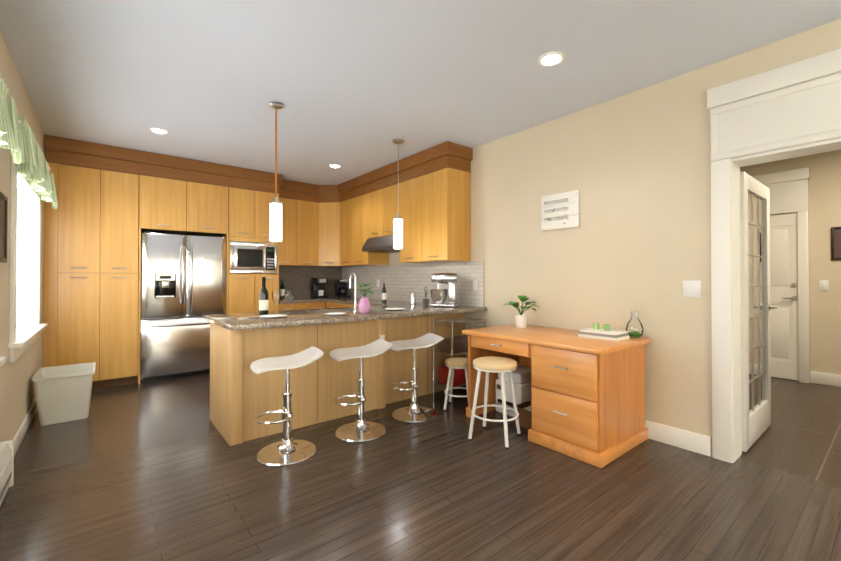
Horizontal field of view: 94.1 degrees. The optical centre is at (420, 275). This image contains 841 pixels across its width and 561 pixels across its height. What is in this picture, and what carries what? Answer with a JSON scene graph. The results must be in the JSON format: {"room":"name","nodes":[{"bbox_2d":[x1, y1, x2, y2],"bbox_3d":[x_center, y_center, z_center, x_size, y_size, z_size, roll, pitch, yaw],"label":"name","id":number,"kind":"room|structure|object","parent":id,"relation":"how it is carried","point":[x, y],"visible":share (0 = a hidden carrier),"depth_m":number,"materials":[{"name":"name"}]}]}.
{"room":"kitchen","nodes":[
{"label":"kitchen","id":0,"kind":"room"},
{"bbox_2d":[0,30,44,441],"bbox_3d":[-1.444,-0.123,0.845,0.200,2.740,9.840,0,-1,-39],"label":"wall","id":1,"kind":"structure","parent":0,"point":[17,387],"depth_m":2.70,"materials":[{"name":"paint"}]},
{"bbox_2d":[0,357,5,366],"bbox_3d":[-1.805,-0.128,1.492,0.084,1.420,1.740,0,-1,-39],"label":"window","id":2,"kind":"structure","parent":1,"relation":"in","point":[2,360],"depth_m":2.13,"materials":[{"name":"white"}]},
{"bbox_2d":[0,191,7,262],"bbox_3d":[-2.529,-0.286,2.361,0.018,0.410,0.240,0,-1,-39],"label":"picture frame","id":3,"kind":"object","parent":1,"relation":"attached to","point":[3,223],"visible":1,"depth_m":2.41,"materials":[{"name":"brown wood"}]},
{"bbox_2d":[0,440,13,505],"bbox_3d":[-1.758,1.116,1.456,0.060,0.273,2.260,0,-1,-39],"label":"baseboard heater","id":4,"kind":"object","parent":1,"relation":"attached to","point":[6,464],"visible":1,"depth_m":2.23,"materials":[{"name":"white metal"}]},
{"bbox_2d":[0,73,23,163],"bbox_3d":[-1.774,-0.840,1.523,0.130,0.416,1.880,0,-1,-39],"label":"valance curtain","id":5,"kind":"object","parent":1,"relation":"attached to","point":[10,136],"visible":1,"depth_m":2.12,"materials":[{"name":"fabric"}]},
{"bbox_2d":[13,398,37,455],"bbox_3d":[-1.161,1.188,0.658,0.015,0.115,8.790,0,-1,-39],"label":"baseboard","id":6,"kind":"structure","parent":1,"relation":"attached to","point":[18,438],"depth_m":3.08,"materials":[{"name":"white wood"}]},
{"bbox_2d":[8,155,47,362],"bbox_3d":[-3.203,-0.114,3.191,0.120,1.420,1.500,0,-1,-39],"label":"window","id":7,"kind":"structure","parent":1,"relation":"in","point":[25,268],"depth_m":3.16,"materials":[{"name":"white glass"}]},
{"bbox_2d":[18,116,57,208],"bbox_3d":[-3.181,-0.862,3.260,0.130,0.406,1.710,0,-1,-39],"label":"valance curtain","id":8,"kind":"object","parent":1,"relation":"attached to","point":[34,168],"visible":1,"depth_m":2.94,"materials":[{"name":"fabric"}]},
{"bbox_2d":[0,374,840,560],"bbox_3d":[1.369,1.315,3.112,7.440,0.100,9.840,0,-1,-39],"label":"floor","id":9,"kind":"structure","parent":0,"point":[161,470],"depth_m":2.27,"materials":[{"name":"laminate"}]},
{"bbox_2d":[32,362,95,425],"bbox_3d":[-3.198,1.061,3.533,0.400,0.415,0.500,0,-1,-39],"label":"waste bin","id":10,"kind":"object","parent":9,"relation":"on","point":[63,393],"visible":1,"depth_m":3.38,"materials":[{"name":"white plastic"}]},
{"bbox_2d":[43,162,138,388],"bbox_3d":[-3.809,0.047,4.566,0.802,2.460,0.670,0,-1,-39],"label":"pantry cabinet","id":11,"kind":"object","parent":9,"relation":"on","point":[90,306],"visible":0.92,"depth_m":4.33,"materials":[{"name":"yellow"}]},
{"bbox_2d":[137,175,227,383],"bbox_3d":[-3.119,0.051,5.125,0.966,2.460,0.670,0,-1,-39],"label":"tall cabinet","id":12,"kind":"object","parent":9,"relation":"on","point":[169,206],"visible":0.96,"depth_m":4.86,"materials":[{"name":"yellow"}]},
{"bbox_2d":[140,231,225,382],"bbox_3d":[-3.092,0.381,5.088,0.914,1.800,0.724,0,-1,-39],"label":"fridge","id":13,"kind":"object","parent":9,"relation":"on","point":[183,284],"visible":0.85,"depth_m":4.81,"materials":[{"name":"silver metal"}]},
{"bbox_2d":[228,187,278,313],"bbox_3d":[-2.482,0.055,5.641,0.666,2.460,0.670,0,-1,-39],"label":"tall cabinet","id":14,"kind":"object","parent":9,"relation":"on","point":[248,215],"visible":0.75,"depth_m":5.36,"materials":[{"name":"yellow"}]},
{"bbox_2d":[230,241,276,273],"bbox_3d":[-2.462,-0.235,5.619,0.622,0.434,0.621,0,-1,-39],"label":"microwave","id":15,"kind":"object","parent":14,"relation":"in","point":[252,258],"visible":0.98,"depth_m":5.39,"materials":[{"name":"silver metal"}]},
{"bbox_2d":[250,346,323,465],"bbox_3d":[-0.949,0.906,2.783,0.480,0.713,0.410,0,-1,-27],"label":"bar stool","id":16,"kind":"object","parent":9,"relation":"on","point":[287,450],"visible":1,"depth_m":2.75,"materials":[{"name":"silver metal"}]},
{"bbox_2d":[279,303,294,310],"bbox_3d":[-2.144,0.849,5.943,0.240,0.876,0.616,0,-1,-39],"label":"base cabinet","id":17,"kind":"object","parent":9,"relation":"on","point":[282,306],"depth_m":5.70,"materials":[{"name":"brown wood"}]},
{"bbox_2d":[279,297,321,302],"bbox_3d":[-1.969,0.388,6.076,0.665,0.040,0.636,0,-1,-39],"label":"countertop","id":18,"kind":"structure","parent":17,"relation":"on","point":[295,300],"depth_m":5.92,"materials":[{"name":"stone"}]},
{"bbox_2d":[280,280,284,298],"bbox_3d":[-2.135,0.217,6.048,0.071,0.300,0.070,0,-1,-39],"label":"bottle","id":19,"kind":"object","parent":18,"relation":"on","point":[282,288],"visible":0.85,"depth_m":6.02,"materials":[{"name":"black glass"}]},
{"bbox_2d":[218,320,377,443],"bbox_3d":[-1.097,0.831,3.611,1.209,0.876,0.686,0,-1,-39],"label":"base cabinet","id":20,"kind":"object","parent":9,"relation":"on","point":[242,395],"depth_m":3.21,"materials":[{"name":"brown wood"}]},
{"bbox_2d":[203,304,443,330],"bbox_3d":[-0.842,0.370,3.664,1.950,0.040,0.970,0,-1,-39],"label":"countertop","id":21,"kind":"structure","parent":20,"relation":"on","point":[241,321],"depth_m":3.29,"materials":[{"name":"stone"}]},
{"bbox_2d":[259,277,268,314],"bbox_3d":[-1.383,0.182,3.452,0.078,0.330,0.078,0,-1,-39],"label":"wine bottle","id":22,"kind":"object","parent":21,"relation":"on","point":[263,301],"visible":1,"depth_m":3.42,"materials":[{"name":"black glass"}]},
{"bbox_2d":[259,314,286,317],"bbox_3d":[-1.204,0.337,3.198,0.220,0.015,0.220,0,-1,-39],"label":"plate","id":23,"kind":"object","parent":21,"relation":"on","point":[274,316],"visible":1,"depth_m":3.19,"materials":[{"name":"white ceramic"}]},
{"bbox_2d":[272,291,281,311],"bbox_3d":[-1.270,0.242,3.454,0.080,0.210,0.080,0,-1,-39],"label":"wine glass","id":24,"kind":"object","parent":21,"relation":"on","point":[277,297],"visible":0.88,"depth_m":3.46,"materials":[{"name":"clear glass"}]},
{"bbox_2d":[284,291,293,314],"bbox_3d":[-1.168,0.242,3.472,0.080,0.210,0.080,0,-1,-39],"label":"wine glass","id":25,"kind":"object","parent":21,"relation":"on","point":[289,300],"visible":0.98,"depth_m":3.47,"materials":[{"name":"clear glass"}]},
{"bbox_2d":[324,312,346,315],"bbox_3d":[-0.740,0.339,3.419,0.200,0.015,0.200,0,-1,-39],"label":"plate","id":26,"kind":"object","parent":21,"relation":"on","point":[336,313],"visible":1,"depth_m":3.42,"materials":[{"name":"white ceramic"}]},
{"bbox_2d":[303,272,382,313],"bbox_3d":[-0.754,0.162,3.883,0.720,0.378,0.484,0,-1,-39],"label":"sink","id":27,"kind":"object","parent":21,"relation":"on","point":[355,309],"visible":0.92,"depth_m":3.76,"materials":[{"name":"silver metal"}]},
{"bbox_2d":[352,283,374,312],"bbox_3d":[-0.507,0.211,3.571,0.258,0.273,0.243,0,-1,-39],"label":"vase","id":28,"kind":"object","parent":21,"relation":"on","point":[364,306],"visible":1,"depth_m":3.55,"materials":[{"name":"pink ceramic"}]},
{"bbox_2d":[385,308,404,310],"bbox_3d":[-0.259,0.343,3.937,0.200,0.015,0.200,0,-1,-39],"label":"plate","id":29,"kind":"object","parent":21,"relation":"on","point":[394,309],"visible":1,"depth_m":3.90,"materials":[{"name":"white ceramic"}]},
{"bbox_2d":[295,302,310,309],"bbox_3d":[-1.957,0.851,6.094,0.240,0.876,0.616,0,-1,-39],"label":"base cabinet","id":30,"kind":"object","parent":9,"relation":"on","point":[304,306],"depth_m":5.86,"materials":[{"name":"brown wood"}]},
{"bbox_2d":[311,302,322,308],"bbox_3d":[-1.772,0.852,6.245,0.238,0.876,0.616,0,-1,-39],"label":"base cabinet","id":31,"kind":"object","parent":9,"relation":"on","point":[314,305],"depth_m":6.00,"materials":[{"name":"brown wood"}]},
{"bbox_2d":[323,302,338,308],"bbox_3d":[-1.103,0.851,6.100,0.616,0.876,0.490,0,-1,-39],"label":"base cabinet","id":32,"kind":"object","parent":9,"relation":"on","point":[326,305],"depth_m":5.94,"materials":[{"name":"brown wood"}]},
{"bbox_2d":[339,303,353,307],"bbox_3d":[-0.807,0.848,5.735,0.616,0.876,0.450,0,-1,-39],"label":"base cabinet","id":33,"kind":"object","parent":9,"relation":"on","point":[341,305],"depth_m":5.60,"materials":[{"name":"brown wood"}]},
{"bbox_2d":[322,297,486,313],"bbox_3d":[-0.586,0.383,5.426,0.666,0.040,3.386,0,-1,-39],"label":"countertop","id":34,"kind":"structure","parent":33,"relation":"on","point":[461,309],"depth_m":4.79,"materials":[{"name":"stone"}]},
{"bbox_2d":[311,278,327,297],"bbox_3d":[-1.673,0.205,6.479,0.200,0.330,0.252,0,-1,-39],"label":"coffee maker","id":35,"kind":"object","parent":34,"relation":"on","point":[317,287],"visible":1,"depth_m":6.43,"materials":[{"name":"black plastic"}]},
{"bbox_2d":[335,279,349,297],"bbox_3d":[-1.302,0.216,6.529,0.180,0.310,0.220,0,-1,-39],"label":"coffee maker","id":36,"kind":"object","parent":34,"relation":"on","point":[341,289],"visible":0.98,"depth_m":6.47,"materials":[{"name":"black plastic"}]},
{"bbox_2d":[382,283,385,302],"bbox_3d":[-0.473,0.229,5.077,0.061,0.260,0.060,0,-1,-39],"label":"wine bottle","id":37,"kind":"object","parent":34,"relation":"on","point":[383,294],"visible":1,"depth_m":5.05,"materials":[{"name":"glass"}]},
{"bbox_2d":[411,292,415,303],"bbox_3d":[-0.089,0.283,4.873,0.070,0.150,0.070,0,-1,-39],"label":"canister","id":38,"kind":"object","parent":34,"relation":"on","point":[413,297],"visible":1,"depth_m":4.84,"materials":[{"name":"silver metal"}]},
{"bbox_2d":[422,287,428,303],"bbox_3d":[0.067,0.250,4.799,0.113,0.215,0.108,0,-1,-39],"label":"herb pot","id":39,"kind":"object","parent":34,"relation":"on","point":[425,300],"visible":1,"depth_m":4.78,"materials":[{"name":"silver metal"}]},
{"bbox_2d":[429,273,459,306],"bbox_3d":[0.273,0.164,4.470,0.357,0.382,0.224,0,-1,31],"label":"stand mixer","id":40,"kind":"object","parent":34,"relation":"on","point":[438,297],"visible":1,"depth_m":4.40,"materials":[{"name":"silver metal"}]},
{"bbox_2d":[330,339,392,441],"bbox_3d":[-0.482,0.909,3.160,0.480,0.713,0.410,0,0,-23],"label":"bar stool","id":41,"kind":"object","parent":9,"relation":"on","point":[361,429],"visible":0.96,"depth_m":3.13,"materials":[{"name":"silver metal"}]},
{"bbox_2d":[389,333,442,422],"bbox_3d":[-0.057,0.912,3.556,0.480,0.713,0.410,0,0,-19],"label":"bar stool","id":42,"kind":"object","parent":9,"relation":"on","point":[414,412],"visible":0.98,"depth_m":3.52,"materials":[{"name":"silver metal"}]},
{"bbox_2d":[378,313,465,408],"bbox_3d":[-0.121,0.838,4.437,1.185,0.876,0.631,0,-1,-39],"label":"base cabinet","id":43,"kind":"object","parent":9,"relation":"on","point":[393,366],"depth_m":4.04,"materials":[{"name":"brown wood"}]},
{"bbox_2d":[443,357,467,410],"bbox_3d":[0.376,1.040,3.751,0.302,0.460,0.302,0,0,16],"label":"round stool","id":44,"kind":"object","parent":9,"relation":"on","point":[452,363],"visible":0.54,"depth_m":3.67,"materials":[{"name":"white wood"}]},
{"bbox_2d":[433,316,485,400],"bbox_3d":[0.425,0.874,4.249,0.520,0.800,0.309,0,-1,-39],"label":"wire rack","id":45,"kind":"object","parent":9,"relation":"on","point":[451,345],"visible":0.65,"depth_m":4.12,"materials":[{"name":"silver metal"}]},
{"bbox_2d":[468,356,520,448],"bbox_3d":[0.580,0.965,3.055,0.368,0.600,0.368,0,-1,31],"label":"round stool","id":46,"kind":"object","parent":9,"relation":"on","point":[500,365],"visible":1,"depth_m":3.00,"materials":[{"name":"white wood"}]},
{"bbox_2d":[492,365,531,416],"bbox_3d":[0.880,1.069,3.606,0.440,0.400,0.300,0,-1,-39],"label":"printer","id":47,"kind":"object","parent":9,"relation":"on","point":[521,374],"visible":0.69,"depth_m":3.50,"materials":[{"name":"white plastic"}]},
{"bbox_2d":[517,401,531,428],"bbox_3d":[0.962,1.187,3.298,0.250,0.160,0.240,0,-1,-39],"label":"wicker basket","id":48,"kind":"object","parent":9,"relation":"on","point":[524,409],"visible":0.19,"depth_m":3.25,"materials":[{"name":"brown wicker"}]},
{"bbox_2d":[462,324,650,467],"bbox_3d":[1.073,0.876,3.249,0.788,0.780,1.260,0,-1,-39],"label":"desk","id":49,"kind":"object","parent":9,"relation":"on","point":[588,400],"visible":0.96,"depth_m":2.81,"materials":[{"name":"brown wood"}]},
{"bbox_2d":[502,295,537,327],"bbox_3d":[0.939,0.342,3.668,0.397,0.294,0.380,0,-1,-39],"label":"plant","id":50,"kind":"object","parent":49,"relation":"on","point":[521,319],"visible":1,"depth_m":3.62,"materials":[{"name":"green plant"}]},
{"bbox_2d":[578,323,629,340],"bbox_3d":[1.416,0.432,3.028,0.220,0.104,0.300,0,-1,-39],"label":"books","id":51,"kind":"object","parent":49,"relation":"on","point":[605,332],"visible":1,"depth_m":2.97,"materials":[{"name":"white paper"}]},
{"bbox_2d":[626,311,643,337],"bbox_3d":[1.662,0.381,3.035,0.124,0.205,0.124,0,-1,-39],"label":"terrarium","id":52,"kind":"object","parent":49,"relation":"on","point":[634,334],"visible":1,"depth_m":3.02,"materials":[{"name":"clear glass"}]},
{"bbox_2d":[0,0,840,184],"bbox_3d":[1.369,-1.525,3.134,7.440,0.100,9.840,0,-1,-39],"label":"ceiling","id":53,"kind":"structure","parent":0,"point":[355,88],"depth_m":2.74,"materials":[{"name":"paint"}]},
{"bbox_2d":[149,127,168,133],"bbox_3d":[-2.653,-1.463,3.968,0.175,0.010,0.175,0,0,6],"label":"recessed light","id":54,"kind":"object","parent":53,"relation":"in","point":[153,129],"depth_m":3.96,"materials":[{"name":"white"}]},
{"bbox_2d":[269,102,283,241],"bbox_3d":[-1.244,-0.881,3.368,0.124,1.176,0.124,0,-1,-39],"label":"pendant lamp","id":55,"kind":"object","parent":53,"relation":"hanging from","point":[275,220],"visible":1,"depth_m":3.33,"materials":[{"name":"white glass"}]},
{"bbox_2d":[328,164,340,167],"bbox_3d":[-1.143,-1.453,5.217,0.175,0.010,0.175,0,0,6],"label":"recessed light","id":56,"kind":"object","parent":53,"relation":"in","point":[331,165],"depth_m":5.21,"materials":[{"name":"white"}]},
{"bbox_2d":[393,139,403,248],"bbox_3d":[-0.242,-0.874,4.244,0.124,1.176,0.124,0,-1,-39],"label":"pendant lamp","id":57,"kind":"object","parent":53,"relation":"hanging from","point":[398,231],"visible":1,"depth_m":4.20,"materials":[{"name":"white glass"}]},
{"bbox_2d":[538,52,564,66],"bbox_3d":[0.894,-1.473,2.672,0.175,0.010,0.175,0,0,6],"label":"recessed light","id":58,"kind":"object","parent":53,"relation":"in","point":[549,59],"depth_m":2.67,"materials":[{"name":"white"}]},
{"bbox_2d":[355,19,840,455],"bbox_3d":[1.656,-0.103,3.356,0.200,2.740,9.840,0,-1,-39],"label":"wall","id":59,"kind":"structure","parent":0,"point":[634,167],"depth_m":3.26,"materials":[{"name":"paint"}]},
{"bbox_2d":[279,198,298,265],"bbox_3d":[-2.174,-0.661,6.092,0.365,1.020,0.366,0,-1,-39],"label":"upper cabinet","id":60,"kind":"object","parent":59,"relation":"attached to","point":[289,245],"depth_m":5.99,"materials":[{"name":"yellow wood"}]},
{"bbox_2d":[299,200,318,266],"bbox_3d":[-1.890,-0.660,6.321,0.365,1.020,0.366,0,-1,-39],"label":"upper cabinet","id":61,"kind":"object","parent":59,"relation":"attached to","point":[308,211],"depth_m":6.19,"materials":[{"name":"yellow wood"}]},
{"bbox_2d":[319,202,338,266],"bbox_3d":[-1.464,-0.660,6.280,0.270,1.016,0.269,0,-1,-39],"label":"upper cabinet","id":62,"kind":"object","parent":59,"relation":"attached to","point":[328,212],"depth_m":6.27,"materials":[{"name":"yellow wood"}]},
{"bbox_2d":[339,199,350,266],"bbox_3d":[-1.017,-0.661,6.205,0.366,1.020,0.435,0,-1,-39],"label":"upper cabinet","id":63,"kind":"object","parent":59,"relation":"attached to","point":[344,206],"depth_m":6.11,"materials":[{"name":"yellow wood"}]},
{"bbox_2d":[351,194,388,266],"bbox_3d":[-0.743,-0.663,5.867,0.366,1.020,0.435,0,-1,-39],"label":"upper cabinet","id":64,"kind":"object","parent":59,"relation":"attached to","point":[358,204],"depth_m":5.76,"materials":[{"name":"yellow wood"}]},
{"bbox_2d":[367,189,382,238],"bbox_3d":[-0.485,-0.851,5.549,0.366,0.650,0.385,0,-1,-39],"label":"upper cabinet","id":65,"kind":"object","parent":59,"relation":"attached to","point":[375,198],"depth_m":5.43,"materials":[{"name":"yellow wood"}]},
{"bbox_2d":[362,235,399,252],"bbox_3d":[-0.416,-0.425,5.354,0.476,0.194,0.740,0,-1,-39],"label":"range hood","id":66,"kind":"object","parent":65,"relation":"attached to","point":[383,244],"visible":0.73,"depth_m":5.23,"materials":[{"name":"silver metal"}]},
{"bbox_2d":[279,261,483,306],"bbox_3d":[-0.860,0.102,5.239,1.331,0.516,3.336,0,-1,-39],"label":"tile backsplash","id":67,"kind":"structure","parent":59,"relation":"attached to","point":[402,282],"depth_m":5.68,"materials":[{"name":"grey tile"}]},
{"bbox_2d":[383,184,397,235],"bbox_3d":[-0.243,-0.853,5.250,0.366,0.650,0.385,0,-1,-39],"label":"upper cabinet","id":68,"kind":"object","parent":59,"relation":"attached to","point":[390,194],"depth_m":5.16,"materials":[{"name":"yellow wood"}]},
{"bbox_2d":[399,177,418,262],"bbox_3d":[0.019,-0.671,4.926,0.366,1.020,0.445,0,-1,-39],"label":"upper cabinet","id":69,"kind":"object","parent":59,"relation":"attached to","point":[409,189],"depth_m":4.82,"materials":[{"name":"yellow wood"}]},
{"bbox_2d":[419,168,470,262],"bbox_3d":[0.299,-0.673,4.580,0.366,1.020,0.445,0,-1,-39],"label":"upper cabinet","id":70,"kind":"object","parent":59,"relation":"attached to","point":[435,210],"depth_m":4.44,"materials":[{"name":"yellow wood"}]},
{"bbox_2d":[44,135,472,202],"bbox_3d":[-1.866,-1.323,4.544,3.782,0.274,3.166,0,-1,-39],"label":"fascia","id":71,"kind":"object","parent":70,"relation":"attached to","point":[79,153],"visible":0.75,"depth_m":4.80,"materials":[{"name":"brown wood"}]},
{"bbox_2d":[541,190,578,230],"bbox_3d":[1.292,-0.596,3.631,0.018,0.328,0.380,0,-1,-39],"label":"sign","id":72,"kind":"object","parent":59,"relation":"attached to","point":[559,210],"visible":1,"depth_m":3.62,"materials":[{"name":"white paper"}]},
{"bbox_2d":[645,420,710,456],"bbox_3d":[0.530,1.209,4.561,0.017,0.135,4.735,0,-1,-39],"label":"baseboard","id":73,"kind":"structure","parent":59,"relation":"attached to","point":[686,440],"depth_m":2.86,"materials":[{"name":"white wood"}]},
{"bbox_2d":[683,280,700,296],"bbox_3d":[1.954,0.098,2.817,0.009,0.120,0.115,0,-1,-39],"label":"light switch","id":74,"kind":"object","parent":59,"relation":"attached to","point":[691,288],"visible":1,"depth_m":2.82,"materials":[{"name":"white plastic"}]},
{"bbox_2d":[740,172,777,451],"bbox_3d":[2.607,0.259,3.043,0.852,1.988,0.145,0,-1,-39],"label":"french door","id":75,"kind":"structure","parent":59,"relation":"in","point":[756,307],"depth_m":3.02,"materials":[{"name":"white wood"}]},
{"bbox_2d":[707,48,840,462],"bbox_3d":[2.455,-0.016,2.368,0.300,2.550,1.116,0,-1,-39],"label":"trim","id":76,"kind":"structure","parent":59,"relation":"attached to","point":[795,104],"depth_m":2.63,"materials":[{"name":"white wood"}]},
{"bbox_2d":[751,167,809,382],"bbox_3d":[4.427,0.004,4.859,0.099,2.550,0.594,0,-1,-39],"label":"door frame","id":77,"kind":"structure","parent":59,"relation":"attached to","point":[789,191],"depth_m":4.67,"materials":[{"name":"white wood"}]},
{"bbox_2d":[770,213,798,380],"bbox_3d":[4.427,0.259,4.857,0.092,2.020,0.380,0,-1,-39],"label":"entry door","id":78,"kind":"structure","parent":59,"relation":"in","point":[784,289],"depth_m":4.81,"materials":[{"name":"white wood"}]},
{"bbox_2d":[819,280,828,289],"bbox_3d":[4.716,0.117,4.571,0.009,0.120,0.075,0,-1,-39],"label":"hall light switch","id":79,"kind":"object","parent":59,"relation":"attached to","point":[823,284],"visible":1,"depth_m":4.57,"materials":[{"name":"white plastic"}]},
{"bbox_2d":[810,371,840,386],"bbox_3d":[5.535,1.201,3.547,0.017,0.135,2.850,0,-1,-39],"label":"baseboard","id":80,"kind":"structure","parent":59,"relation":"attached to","point":[815,377],"depth_m":4.55,"materials":[{"name":"white wood"}]},
{"bbox_2d":[831,227,840,259],"bbox_3d":[4.826,-0.364,4.432,0.018,0.380,0.240,0,-1,-39],"label":"framed picture","id":81,"kind":"object","parent":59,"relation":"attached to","point":[835,243],"visible":1,"depth_m":4.49,"materials":[{"name":"brown wood"}]}
]}

